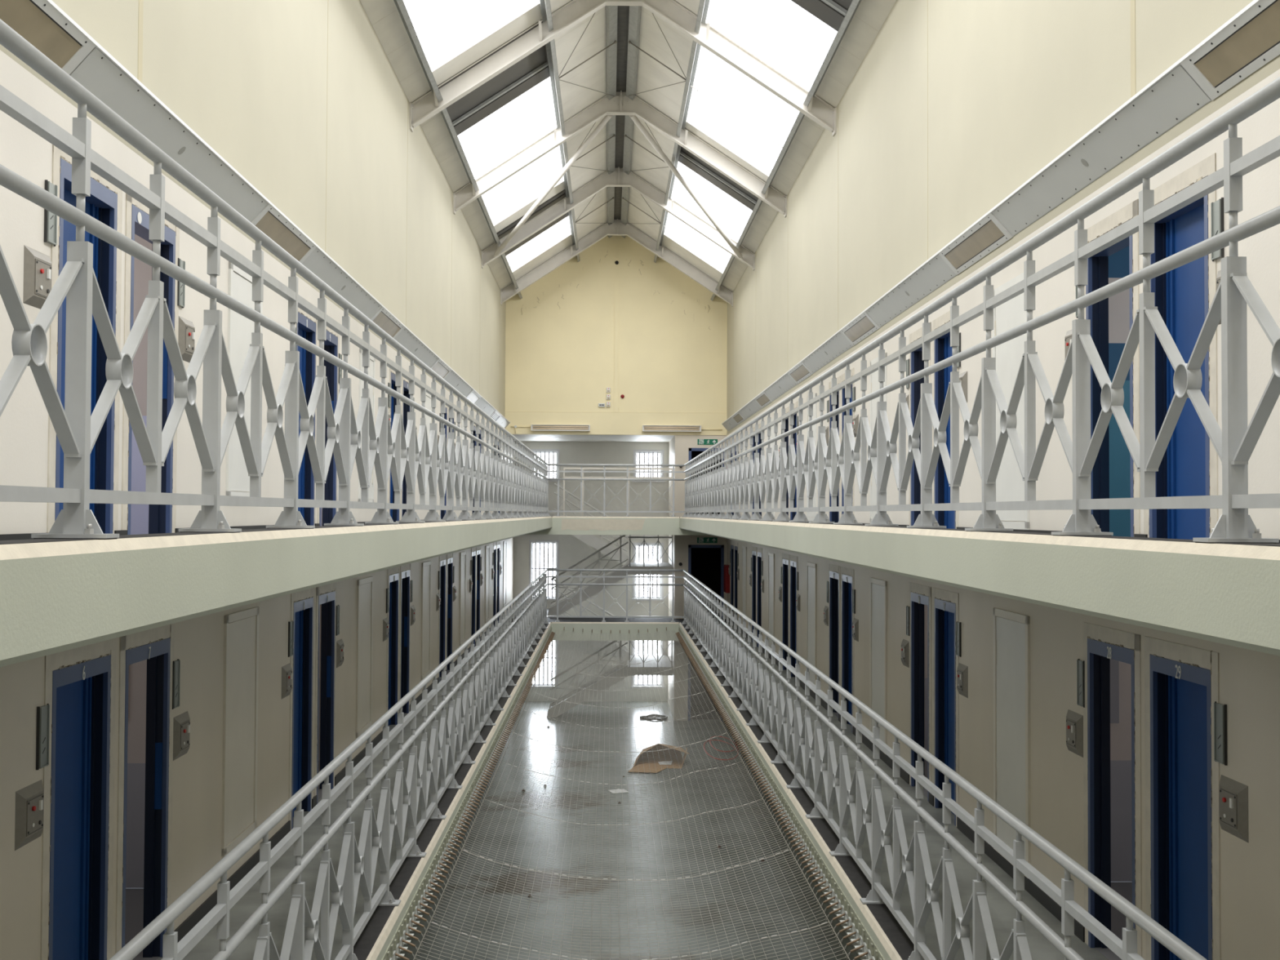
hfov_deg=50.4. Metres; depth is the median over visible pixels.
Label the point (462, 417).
door
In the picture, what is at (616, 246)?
wire cover
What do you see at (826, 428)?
switch plate
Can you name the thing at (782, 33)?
window
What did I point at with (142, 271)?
door
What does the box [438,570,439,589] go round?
card holder
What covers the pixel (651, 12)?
rod
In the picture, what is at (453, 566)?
card holder
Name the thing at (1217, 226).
card holder
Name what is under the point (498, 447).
door
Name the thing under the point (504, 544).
door
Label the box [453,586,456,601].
switch plate
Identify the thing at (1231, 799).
rocker switch
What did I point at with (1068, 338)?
switch plate
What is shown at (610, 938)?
floor
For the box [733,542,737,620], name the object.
door
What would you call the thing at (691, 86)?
rod
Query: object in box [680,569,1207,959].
railing
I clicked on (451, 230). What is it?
trim
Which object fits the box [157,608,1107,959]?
floor
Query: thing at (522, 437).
ceiling
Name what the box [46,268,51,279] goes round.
rocker switch
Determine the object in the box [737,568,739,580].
switch plate
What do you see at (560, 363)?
wall
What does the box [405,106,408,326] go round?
trim
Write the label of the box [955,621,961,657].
card holder
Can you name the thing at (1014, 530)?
baseboard
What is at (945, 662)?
door
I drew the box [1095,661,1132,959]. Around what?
wall
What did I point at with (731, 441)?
door
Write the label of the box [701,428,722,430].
pipe
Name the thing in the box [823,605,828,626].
switch plate
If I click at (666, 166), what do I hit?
rod
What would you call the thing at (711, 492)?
railing
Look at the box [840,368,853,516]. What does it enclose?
door
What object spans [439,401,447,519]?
door
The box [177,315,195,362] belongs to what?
switch plate
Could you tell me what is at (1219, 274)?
switch plate
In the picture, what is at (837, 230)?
trim
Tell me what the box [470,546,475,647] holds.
door
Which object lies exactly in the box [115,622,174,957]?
door
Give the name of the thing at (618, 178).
roof beam
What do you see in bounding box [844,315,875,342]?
diffuser
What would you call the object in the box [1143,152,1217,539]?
door
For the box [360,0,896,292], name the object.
ceiling
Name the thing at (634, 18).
ridge purlin
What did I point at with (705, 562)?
wall
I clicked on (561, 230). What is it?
window
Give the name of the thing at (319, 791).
wall
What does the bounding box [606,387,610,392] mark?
switch box
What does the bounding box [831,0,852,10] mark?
shutter
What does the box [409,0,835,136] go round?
roof beam
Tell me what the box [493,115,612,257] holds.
tube
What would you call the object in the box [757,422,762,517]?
door
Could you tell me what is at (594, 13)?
rod
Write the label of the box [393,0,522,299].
purlin
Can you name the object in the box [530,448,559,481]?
window
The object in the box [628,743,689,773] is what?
cardboard box
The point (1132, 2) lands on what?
trim
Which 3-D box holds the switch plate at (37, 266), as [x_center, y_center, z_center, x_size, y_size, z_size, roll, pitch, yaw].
[-2.935,-0.969,6.580,0.044,0.275,0.323,0,-1,-1]
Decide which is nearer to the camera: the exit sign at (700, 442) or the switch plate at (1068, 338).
the switch plate at (1068, 338)
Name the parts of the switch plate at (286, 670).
plate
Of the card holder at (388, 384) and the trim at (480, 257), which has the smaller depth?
the card holder at (388, 384)
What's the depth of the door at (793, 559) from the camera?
23.62 m
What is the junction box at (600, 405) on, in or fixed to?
attached to the wall at (560, 363)
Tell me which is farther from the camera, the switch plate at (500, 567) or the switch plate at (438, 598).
the switch plate at (500, 567)
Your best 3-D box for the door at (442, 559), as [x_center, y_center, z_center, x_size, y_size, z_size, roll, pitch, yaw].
[-3.402,2.321,23.004,0.136,2.120,0.970,0,-1,-1]
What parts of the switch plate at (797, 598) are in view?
plate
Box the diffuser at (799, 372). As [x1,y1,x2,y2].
[790,364,808,381]
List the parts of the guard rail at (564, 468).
post, post, post, post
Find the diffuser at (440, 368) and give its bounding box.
[431,361,448,377]
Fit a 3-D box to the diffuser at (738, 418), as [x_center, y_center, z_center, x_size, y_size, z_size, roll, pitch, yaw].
[2.352,-1.477,32.563,0.106,0.120,1.520,0,-1,-1]
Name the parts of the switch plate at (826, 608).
plate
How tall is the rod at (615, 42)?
0.640 m
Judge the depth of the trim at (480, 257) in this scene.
29.44 m
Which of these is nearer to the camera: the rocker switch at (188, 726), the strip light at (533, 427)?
the rocker switch at (188, 726)
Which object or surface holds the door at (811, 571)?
in the wall at (1013, 85)
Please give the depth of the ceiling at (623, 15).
23.80 m
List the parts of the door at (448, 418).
frame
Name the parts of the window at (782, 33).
frame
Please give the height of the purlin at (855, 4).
0.182 m
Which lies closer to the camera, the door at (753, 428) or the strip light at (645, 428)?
the door at (753, 428)
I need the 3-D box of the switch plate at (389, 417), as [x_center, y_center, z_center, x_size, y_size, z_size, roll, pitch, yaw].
[-3.176,-0.728,17.175,0.044,0.280,0.300,0,-1,-1]
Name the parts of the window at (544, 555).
pane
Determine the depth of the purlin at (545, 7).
22.74 m
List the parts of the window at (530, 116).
frame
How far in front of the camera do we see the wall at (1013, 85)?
11.22 m
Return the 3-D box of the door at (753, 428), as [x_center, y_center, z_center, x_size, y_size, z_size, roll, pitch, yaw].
[2.552,-0.101,29.627,0.132,2.120,0.970,0,-1,-1]
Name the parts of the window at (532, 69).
frame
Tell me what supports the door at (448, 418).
in the wall at (252, 79)
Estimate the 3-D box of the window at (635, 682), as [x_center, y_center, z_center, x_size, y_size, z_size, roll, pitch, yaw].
[0.230,5.312,40.268,1.000,1.660,0.260,0,-1,-1]
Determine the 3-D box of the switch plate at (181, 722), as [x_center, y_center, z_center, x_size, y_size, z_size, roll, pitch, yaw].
[-2.999,1.656,8.834,0.044,0.275,0.343,0,-1,-1]
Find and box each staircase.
[546,578,672,717]
[547,483,673,615]
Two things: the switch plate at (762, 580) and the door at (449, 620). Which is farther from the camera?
the switch plate at (762, 580)
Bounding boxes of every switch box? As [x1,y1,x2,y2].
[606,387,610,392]
[606,394,610,399]
[606,401,610,407]
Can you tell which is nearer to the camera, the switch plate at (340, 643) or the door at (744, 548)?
the switch plate at (340, 643)
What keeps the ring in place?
on the floor at (610, 938)
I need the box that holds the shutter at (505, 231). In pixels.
[497,193,565,239]
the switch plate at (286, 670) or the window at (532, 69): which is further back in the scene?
the window at (532, 69)
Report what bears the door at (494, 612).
in the wall at (252, 79)
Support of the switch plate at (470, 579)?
attached to the wall at (252, 79)
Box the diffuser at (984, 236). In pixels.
[944,220,1004,268]
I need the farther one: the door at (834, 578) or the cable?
the cable
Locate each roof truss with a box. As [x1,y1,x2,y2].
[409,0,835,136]
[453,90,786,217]
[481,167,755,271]
[500,218,733,306]
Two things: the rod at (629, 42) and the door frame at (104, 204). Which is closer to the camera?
the door frame at (104, 204)
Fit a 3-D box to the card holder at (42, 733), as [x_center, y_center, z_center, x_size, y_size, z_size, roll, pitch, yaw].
[-2.962,1.273,6.750,0.020,0.310,0.116,0,-1,-1]
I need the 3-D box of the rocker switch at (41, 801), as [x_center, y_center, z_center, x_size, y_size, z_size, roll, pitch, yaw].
[-2.933,1.591,6.658,0.011,0.048,0.024,0,-1,-1]
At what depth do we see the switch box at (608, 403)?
36.59 m
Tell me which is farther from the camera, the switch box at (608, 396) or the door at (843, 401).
the switch box at (608, 396)
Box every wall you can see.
[0,0,514,959]
[124,659,159,959]
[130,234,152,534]
[317,604,322,800]
[504,235,727,435]
[513,441,668,701]
[667,435,726,720]
[690,451,720,719]
[726,0,1279,959]
[832,711,838,718]
[914,604,927,797]
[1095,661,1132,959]
[1108,245,1130,537]
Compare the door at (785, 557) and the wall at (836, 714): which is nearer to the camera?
the wall at (836, 714)
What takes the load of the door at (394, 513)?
in the wall at (252, 79)
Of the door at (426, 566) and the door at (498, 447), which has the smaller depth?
the door at (426, 566)
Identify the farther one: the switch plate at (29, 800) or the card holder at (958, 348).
the card holder at (958, 348)
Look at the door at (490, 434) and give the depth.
31.87 m
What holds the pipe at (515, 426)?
attached to the wall at (560, 363)
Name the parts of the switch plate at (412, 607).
plate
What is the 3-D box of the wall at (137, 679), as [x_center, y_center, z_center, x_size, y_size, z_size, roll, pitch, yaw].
[-4.566,1.831,8.981,3.040,2.480,2.530,0,-1,-1]
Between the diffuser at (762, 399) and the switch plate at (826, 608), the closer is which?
the switch plate at (826, 608)
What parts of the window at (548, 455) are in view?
pane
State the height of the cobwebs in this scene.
2.273 m
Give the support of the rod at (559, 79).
attached to the purlin at (545, 7)
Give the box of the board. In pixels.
[1110,658,1119,723]
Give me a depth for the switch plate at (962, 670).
11.98 m
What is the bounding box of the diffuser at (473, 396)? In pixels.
[466,391,478,403]
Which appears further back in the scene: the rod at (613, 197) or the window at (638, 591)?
the window at (638, 591)
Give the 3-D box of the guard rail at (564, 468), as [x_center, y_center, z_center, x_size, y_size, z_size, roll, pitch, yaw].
[-0.595,0.326,36.899,2.974,1.325,0.044,0,-1,-1]
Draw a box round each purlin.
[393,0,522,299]
[539,0,579,262]
[605,5,617,238]
[620,5,641,238]
[653,0,710,262]
[711,0,861,300]
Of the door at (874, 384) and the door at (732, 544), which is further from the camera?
the door at (732, 544)
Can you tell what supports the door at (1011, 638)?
in the wall at (1013, 85)
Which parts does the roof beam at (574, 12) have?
plate, apex plate, plate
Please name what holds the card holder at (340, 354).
attached to the wall at (252, 79)
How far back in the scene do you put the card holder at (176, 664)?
8.81 m
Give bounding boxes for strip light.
[530,424,590,431]
[642,425,701,431]
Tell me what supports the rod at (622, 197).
attached to the purlin at (704, 6)
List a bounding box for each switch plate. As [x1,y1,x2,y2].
[14,779,44,850]
[22,244,52,309]
[173,711,190,760]
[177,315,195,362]
[281,662,292,698]
[336,638,344,667]
[382,617,389,641]
[387,412,391,428]
[410,604,415,626]
[435,593,440,611]
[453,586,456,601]
[469,577,472,592]
[480,573,483,586]
[491,568,494,579]
[499,564,502,575]
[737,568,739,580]
[749,573,751,586]
[760,578,764,592]
[778,586,782,602]
[795,594,799,611]
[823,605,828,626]
[825,426,828,445]
[852,413,858,437]
[852,617,858,641]
[901,639,909,667]
[906,394,909,410]
[956,662,968,697]
[959,371,967,402]
[1064,329,1071,360]
[1066,709,1083,757]
[1216,270,1221,324]
[1219,774,1248,843]
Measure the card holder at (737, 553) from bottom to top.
0.310 m
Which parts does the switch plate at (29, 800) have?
plate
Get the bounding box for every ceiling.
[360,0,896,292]
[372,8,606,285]
[506,434,674,442]
[613,5,629,219]
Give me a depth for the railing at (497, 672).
9.09 m
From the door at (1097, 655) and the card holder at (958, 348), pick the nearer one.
the door at (1097, 655)
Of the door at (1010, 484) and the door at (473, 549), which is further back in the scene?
the door at (473, 549)
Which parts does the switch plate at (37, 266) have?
plate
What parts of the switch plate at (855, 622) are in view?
plate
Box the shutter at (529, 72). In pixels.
[446,44,546,121]
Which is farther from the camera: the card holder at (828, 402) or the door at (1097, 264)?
the card holder at (828, 402)
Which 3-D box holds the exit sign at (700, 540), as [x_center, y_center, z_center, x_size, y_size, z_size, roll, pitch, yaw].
[1.811,1.623,36.614,0.540,0.150,0.016,0,-1,-1]
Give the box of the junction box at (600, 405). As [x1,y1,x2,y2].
[598,403,604,407]
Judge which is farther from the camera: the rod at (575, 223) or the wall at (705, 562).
the wall at (705, 562)
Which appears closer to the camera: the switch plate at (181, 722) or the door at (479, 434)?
the switch plate at (181, 722)
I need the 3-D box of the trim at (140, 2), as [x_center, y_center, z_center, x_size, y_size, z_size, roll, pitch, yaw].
[-2.978,-3.774,8.149,0.002,3.520,0.072,0,-1,-1]
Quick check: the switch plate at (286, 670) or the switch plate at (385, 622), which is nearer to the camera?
the switch plate at (286, 670)
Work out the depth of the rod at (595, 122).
25.69 m
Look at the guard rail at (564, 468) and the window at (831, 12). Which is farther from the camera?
the guard rail at (564, 468)
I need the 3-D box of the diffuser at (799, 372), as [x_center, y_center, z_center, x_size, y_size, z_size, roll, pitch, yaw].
[2.591,-1.734,22.059,0.106,0.120,1.520,0,-1,-1]
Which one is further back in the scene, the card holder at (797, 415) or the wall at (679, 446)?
the wall at (679, 446)
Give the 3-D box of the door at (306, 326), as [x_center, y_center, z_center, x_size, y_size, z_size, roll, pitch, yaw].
[-3.152,-0.546,12.564,0.136,2.120,0.970,0,-1,-1]
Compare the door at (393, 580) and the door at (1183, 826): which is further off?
the door at (393, 580)
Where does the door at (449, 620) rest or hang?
in the wall at (252, 79)
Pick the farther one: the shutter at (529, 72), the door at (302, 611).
the shutter at (529, 72)
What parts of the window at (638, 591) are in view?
pane, sill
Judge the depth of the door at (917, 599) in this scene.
14.15 m
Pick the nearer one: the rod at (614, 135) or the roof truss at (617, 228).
the rod at (614, 135)
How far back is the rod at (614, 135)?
26.86 m
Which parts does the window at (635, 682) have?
sill, pane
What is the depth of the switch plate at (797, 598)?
22.43 m
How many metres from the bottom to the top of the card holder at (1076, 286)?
0.310 m
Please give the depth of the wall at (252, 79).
11.12 m
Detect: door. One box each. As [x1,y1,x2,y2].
[40,637,116,959]
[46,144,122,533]
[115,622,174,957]
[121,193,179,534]
[221,606,259,857]
[226,261,262,496]
[288,587,315,830]
[295,307,317,525]
[314,582,337,804]
[316,326,339,526]
[355,576,373,737]
[358,347,375,502]
[386,566,399,726]
[387,368,401,521]
[399,563,411,713]
[400,376,409,519]
[421,560,431,679]
[424,392,431,505]
[438,554,446,681]
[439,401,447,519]
[445,552,453,670]
[447,406,454,435]
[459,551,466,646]
[460,415,464,506]
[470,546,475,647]
[471,423,476,514]
[475,546,480,638]
[478,427,481,512]
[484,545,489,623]
[485,434,490,457]
[492,542,496,626]
[496,541,500,622]
[497,440,500,513]
[502,540,506,607]
[687,657,723,720]
[688,448,724,513]
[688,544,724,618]
[725,542,727,610]
[730,440,734,515]
[730,541,734,622]
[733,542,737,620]
[742,435,745,515]
[742,546,746,627]
[751,426,755,515]
[751,546,756,642]
[756,546,762,647]
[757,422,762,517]
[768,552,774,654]
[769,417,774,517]
[782,552,789,670]
[784,406,789,517]
[789,401,797,519]
[789,554,797,676]
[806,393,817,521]
[806,561,816,693]
[828,375,840,522]
[828,563,840,712]
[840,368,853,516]
[840,566,853,732]
[870,352,887,523]
[870,577,887,754]
[908,321,931,525]
[909,582,931,801]
[932,310,958,528]
[932,587,959,826]
[992,272,1029,529]
[992,607,1030,878]
[1083,622,1142,956]
[1084,199,1140,537]
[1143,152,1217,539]
[1144,635,1221,959]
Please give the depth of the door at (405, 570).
19.13 m
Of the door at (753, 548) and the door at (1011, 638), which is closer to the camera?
the door at (1011, 638)
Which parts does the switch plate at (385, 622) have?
plate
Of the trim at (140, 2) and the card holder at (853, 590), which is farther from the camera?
the card holder at (853, 590)
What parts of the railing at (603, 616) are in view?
post, post, handrail, post, post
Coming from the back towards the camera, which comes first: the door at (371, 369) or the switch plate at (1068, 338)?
the door at (371, 369)
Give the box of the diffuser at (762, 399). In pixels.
[756,394,768,405]
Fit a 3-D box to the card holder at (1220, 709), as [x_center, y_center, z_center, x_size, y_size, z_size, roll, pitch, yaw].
[2.993,1.306,7.015,0.020,0.310,0.116,0,-1,-1]
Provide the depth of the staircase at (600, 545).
37.10 m
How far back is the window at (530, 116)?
24.26 m
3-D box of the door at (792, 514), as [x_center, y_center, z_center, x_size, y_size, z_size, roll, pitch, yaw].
[2.698,-0.255,23.336,0.136,2.120,0.970,0,-1,-1]
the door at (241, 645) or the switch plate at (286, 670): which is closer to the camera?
the door at (241, 645)
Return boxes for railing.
[0,18,550,539]
[109,568,550,959]
[547,463,684,516]
[547,568,683,622]
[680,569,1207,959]
[681,76,1279,543]
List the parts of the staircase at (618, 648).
handrail, handrail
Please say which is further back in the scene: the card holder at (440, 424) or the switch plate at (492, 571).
the switch plate at (492, 571)
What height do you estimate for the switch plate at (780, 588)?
0.265 m
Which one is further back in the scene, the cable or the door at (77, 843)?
the cable
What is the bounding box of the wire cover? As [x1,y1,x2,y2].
[613,244,618,412]
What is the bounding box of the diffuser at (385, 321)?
[372,311,399,337]
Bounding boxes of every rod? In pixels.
[489,169,561,216]
[558,13,595,76]
[559,40,617,78]
[559,79,613,96]
[571,165,613,172]
[575,196,613,222]
[575,222,612,223]
[576,134,615,159]
[577,122,595,150]
[622,197,660,223]
[624,134,664,162]
[624,166,668,172]
[627,80,685,96]
[628,40,685,79]
[651,12,686,79]
[663,225,725,266]
[690,85,782,147]
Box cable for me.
[703,735,738,760]
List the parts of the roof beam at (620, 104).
plate, apex plate, plate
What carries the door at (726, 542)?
in the wall at (679, 446)
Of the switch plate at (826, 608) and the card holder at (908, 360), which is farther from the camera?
the switch plate at (826, 608)
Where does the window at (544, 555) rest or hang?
in the wall at (572, 550)
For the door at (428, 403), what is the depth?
21.02 m
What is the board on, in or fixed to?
attached to the wall at (1121, 732)
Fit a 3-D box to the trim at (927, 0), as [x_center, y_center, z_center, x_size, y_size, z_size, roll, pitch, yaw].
[2.877,-3.614,13.601,0.002,3.520,0.016,0,-1,-1]
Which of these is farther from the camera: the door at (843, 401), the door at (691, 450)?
the door at (691, 450)
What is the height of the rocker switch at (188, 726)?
0.048 m
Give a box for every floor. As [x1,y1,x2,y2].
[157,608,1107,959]
[396,701,860,959]
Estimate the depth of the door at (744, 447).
32.01 m
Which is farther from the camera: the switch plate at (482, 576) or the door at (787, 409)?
the switch plate at (482, 576)
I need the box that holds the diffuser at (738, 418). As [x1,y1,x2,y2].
[733,413,742,422]
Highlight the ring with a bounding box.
[640,714,667,719]
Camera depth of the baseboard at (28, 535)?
7.77 m
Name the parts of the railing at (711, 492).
post, post, post, post, post, post, post, post, post, post, post, post, post, post, plate, post, post, plate, post, plate, post, plate, post, plate, post, plate, post, plate, post, plate, post, plate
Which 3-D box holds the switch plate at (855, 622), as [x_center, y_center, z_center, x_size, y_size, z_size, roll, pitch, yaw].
[2.747,1.889,17.200,0.044,0.273,0.400,0,-1,-1]
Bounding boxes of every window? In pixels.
[403,0,539,71]
[437,19,550,135]
[457,76,564,226]
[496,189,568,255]
[506,215,571,271]
[528,539,559,599]
[528,640,559,688]
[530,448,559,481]
[631,542,664,600]
[631,640,664,688]
[632,449,664,482]
[664,161,752,273]
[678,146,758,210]
[686,0,837,176]
[791,0,852,31]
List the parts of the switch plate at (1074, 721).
plate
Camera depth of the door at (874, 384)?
16.22 m
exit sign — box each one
[697,439,717,444]
[697,537,717,542]
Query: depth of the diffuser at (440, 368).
21.84 m
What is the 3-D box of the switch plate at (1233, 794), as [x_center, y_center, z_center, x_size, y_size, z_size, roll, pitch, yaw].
[2.985,1.635,6.784,0.044,0.276,0.311,0,-1,-1]
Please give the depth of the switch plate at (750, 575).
29.94 m
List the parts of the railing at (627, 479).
post, post, handrail, post, post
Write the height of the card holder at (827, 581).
0.310 m
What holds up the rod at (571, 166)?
attached to the purlin at (545, 7)
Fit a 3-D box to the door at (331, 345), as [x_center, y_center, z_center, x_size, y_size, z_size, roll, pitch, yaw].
[-3.173,-0.520,13.603,0.132,2.120,0.970,0,-1,-1]
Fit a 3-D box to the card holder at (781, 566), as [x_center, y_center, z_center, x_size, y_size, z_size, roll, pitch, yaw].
[2.587,1.742,24.840,0.020,0.310,0.116,0,-1,-1]
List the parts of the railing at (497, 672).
post, post, post, post, plate, post, plate, post, plate, plate, post, plate, post, plate, post, post, plate, post, post, post, post, post, post, post, post, post, post, post, post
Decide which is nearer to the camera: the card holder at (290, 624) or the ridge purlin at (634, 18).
the card holder at (290, 624)
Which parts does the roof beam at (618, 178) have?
plate, apex plate, plate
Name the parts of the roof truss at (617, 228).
plate, apex plate, plate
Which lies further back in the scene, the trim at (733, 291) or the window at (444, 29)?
the trim at (733, 291)
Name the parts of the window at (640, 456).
sill, pane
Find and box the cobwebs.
[520,258,710,321]
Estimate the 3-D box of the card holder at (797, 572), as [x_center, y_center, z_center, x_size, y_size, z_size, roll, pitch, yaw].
[2.634,1.692,22.771,0.020,0.310,0.116,0,-1,-1]
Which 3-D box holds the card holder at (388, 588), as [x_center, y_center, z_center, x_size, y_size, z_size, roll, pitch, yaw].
[-3.202,1.530,17.254,0.020,0.310,0.116,0,-1,-1]
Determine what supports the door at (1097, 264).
in the wall at (1013, 85)
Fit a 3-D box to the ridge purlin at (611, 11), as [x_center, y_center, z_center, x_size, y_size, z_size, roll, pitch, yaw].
[-0.517,-6.916,24.471,0.175,0.158,24.600,0,-1,-1]
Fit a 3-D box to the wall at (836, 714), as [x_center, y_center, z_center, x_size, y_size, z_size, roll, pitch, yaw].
[4.249,2.136,19.820,3.040,2.480,2.530,0,-1,-1]
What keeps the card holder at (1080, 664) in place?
attached to the wall at (1013, 85)
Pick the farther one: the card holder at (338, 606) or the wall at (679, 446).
the wall at (679, 446)
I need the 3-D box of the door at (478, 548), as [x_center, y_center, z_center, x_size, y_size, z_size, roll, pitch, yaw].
[-3.543,2.475,29.295,0.132,2.120,0.970,0,-1,-1]
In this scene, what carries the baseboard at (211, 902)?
attached to the wall at (252, 79)
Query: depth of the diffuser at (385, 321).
16.57 m
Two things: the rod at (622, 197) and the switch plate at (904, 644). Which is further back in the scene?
the rod at (622, 197)
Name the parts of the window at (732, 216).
frame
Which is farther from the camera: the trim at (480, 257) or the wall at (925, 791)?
the trim at (480, 257)
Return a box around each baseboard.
[0,521,364,540]
[173,615,502,942]
[725,615,1084,942]
[862,523,1279,543]
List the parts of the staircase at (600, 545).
handrail, handrail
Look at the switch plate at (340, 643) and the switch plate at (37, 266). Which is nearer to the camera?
the switch plate at (37, 266)
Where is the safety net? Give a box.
[381,626,884,959]
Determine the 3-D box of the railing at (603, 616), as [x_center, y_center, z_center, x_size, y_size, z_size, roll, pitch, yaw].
[-0.638,3.003,35.362,3.560,1.368,0.220,0,-1,-1]
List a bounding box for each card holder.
[35,703,49,769]
[44,179,57,246]
[172,658,180,709]
[177,257,185,308]
[288,620,293,657]
[336,604,339,635]
[338,353,342,382]
[386,587,389,613]
[387,382,391,407]
[410,580,413,602]
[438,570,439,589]
[439,413,441,431]
[453,565,454,582]
[737,553,738,565]
[780,566,782,583]
[795,571,798,590]
[796,415,798,435]
[826,400,829,422]
[826,581,828,602]
[852,386,855,411]
[852,589,855,613]
[906,358,909,388]
[906,605,909,635]
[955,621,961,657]
[956,332,960,368]
[1075,286,1077,318]
[1076,658,1084,707]
[1210,197,1224,261]
[1213,701,1227,765]
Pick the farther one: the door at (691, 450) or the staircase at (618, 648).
the staircase at (618, 648)
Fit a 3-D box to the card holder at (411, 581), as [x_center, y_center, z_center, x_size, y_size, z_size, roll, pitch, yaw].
[-3.249,1.581,19.323,0.020,0.310,0.116,0,-1,-1]
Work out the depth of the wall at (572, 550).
40.26 m
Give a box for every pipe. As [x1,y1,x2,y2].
[511,425,530,433]
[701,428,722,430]
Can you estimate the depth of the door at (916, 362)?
14.22 m
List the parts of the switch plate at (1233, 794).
plate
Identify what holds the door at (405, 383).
in the wall at (252, 79)
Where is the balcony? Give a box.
[0,515,1279,666]
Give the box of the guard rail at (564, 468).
[563,466,672,515]
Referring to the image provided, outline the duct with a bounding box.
[721,0,1279,431]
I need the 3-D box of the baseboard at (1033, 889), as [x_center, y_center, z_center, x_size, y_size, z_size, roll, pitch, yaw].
[2.764,3.200,16.794,0.016,0.100,39.600,0,-1,-1]
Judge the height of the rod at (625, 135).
0.640 m
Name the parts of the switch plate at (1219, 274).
plate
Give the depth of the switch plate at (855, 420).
17.24 m
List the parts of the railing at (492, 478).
plate, post, plate, post, post, plate, post, plate, post, plate, post, plate, post, plate, post, plate, post, post, post, post, post, post, post, post, post, post, post, post, post, post, post, post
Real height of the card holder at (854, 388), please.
0.310 m
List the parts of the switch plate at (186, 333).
plate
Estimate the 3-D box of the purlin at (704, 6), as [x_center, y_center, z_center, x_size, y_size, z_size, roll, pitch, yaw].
[0.728,-6.258,24.483,0.153,0.182,24.600,0,-1,-1]
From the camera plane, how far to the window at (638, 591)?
40.32 m
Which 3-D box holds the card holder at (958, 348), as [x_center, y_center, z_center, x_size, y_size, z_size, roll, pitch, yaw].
[2.885,-1.175,12.331,0.020,0.310,0.116,0,-1,-1]
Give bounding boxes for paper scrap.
[608,788,627,793]
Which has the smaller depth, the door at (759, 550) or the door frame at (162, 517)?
the door frame at (162, 517)
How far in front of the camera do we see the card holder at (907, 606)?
14.29 m
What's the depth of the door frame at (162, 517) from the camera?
8.67 m
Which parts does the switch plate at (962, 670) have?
plate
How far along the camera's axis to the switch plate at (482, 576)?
29.87 m
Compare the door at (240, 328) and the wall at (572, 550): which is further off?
the wall at (572, 550)
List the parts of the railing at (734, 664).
post, post, post, post, post, post, post, post, post, post, post, post, plate, post, plate, post, plate, post, plate, post, plate, post, plate, post, plate, post, post, post, post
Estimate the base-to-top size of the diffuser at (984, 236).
0.120 m
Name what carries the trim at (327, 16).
attached to the wall at (252, 79)
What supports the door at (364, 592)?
in the wall at (252, 79)
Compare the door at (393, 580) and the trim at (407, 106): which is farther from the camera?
the trim at (407, 106)
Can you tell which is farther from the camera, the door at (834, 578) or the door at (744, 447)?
the door at (744, 447)
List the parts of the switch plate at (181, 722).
plate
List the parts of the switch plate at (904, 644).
plate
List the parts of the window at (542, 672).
pane, sill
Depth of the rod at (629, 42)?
21.54 m
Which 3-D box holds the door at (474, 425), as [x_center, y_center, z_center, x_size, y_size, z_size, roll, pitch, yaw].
[-3.510,-0.160,28.320,0.136,2.120,0.970,0,-1,-1]
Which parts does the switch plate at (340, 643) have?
plate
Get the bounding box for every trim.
[137,0,143,83]
[325,16,328,230]
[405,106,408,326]
[450,230,452,361]
[479,257,480,390]
[733,290,733,333]
[837,230,838,331]
[927,0,928,259]
[1130,0,1135,97]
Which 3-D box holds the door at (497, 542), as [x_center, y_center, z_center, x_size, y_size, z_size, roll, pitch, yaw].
[-3.663,2.603,34.547,0.132,2.120,0.970,0,-1,-1]
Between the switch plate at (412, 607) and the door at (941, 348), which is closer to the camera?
the door at (941, 348)
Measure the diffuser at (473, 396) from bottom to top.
0.120 m
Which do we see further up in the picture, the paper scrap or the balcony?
the balcony
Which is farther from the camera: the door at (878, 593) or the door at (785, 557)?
the door at (785, 557)
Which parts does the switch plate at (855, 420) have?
plate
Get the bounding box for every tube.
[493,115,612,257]
[629,115,742,258]
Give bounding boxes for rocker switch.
[39,799,43,810]
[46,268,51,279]
[186,724,190,733]
[1229,797,1233,808]

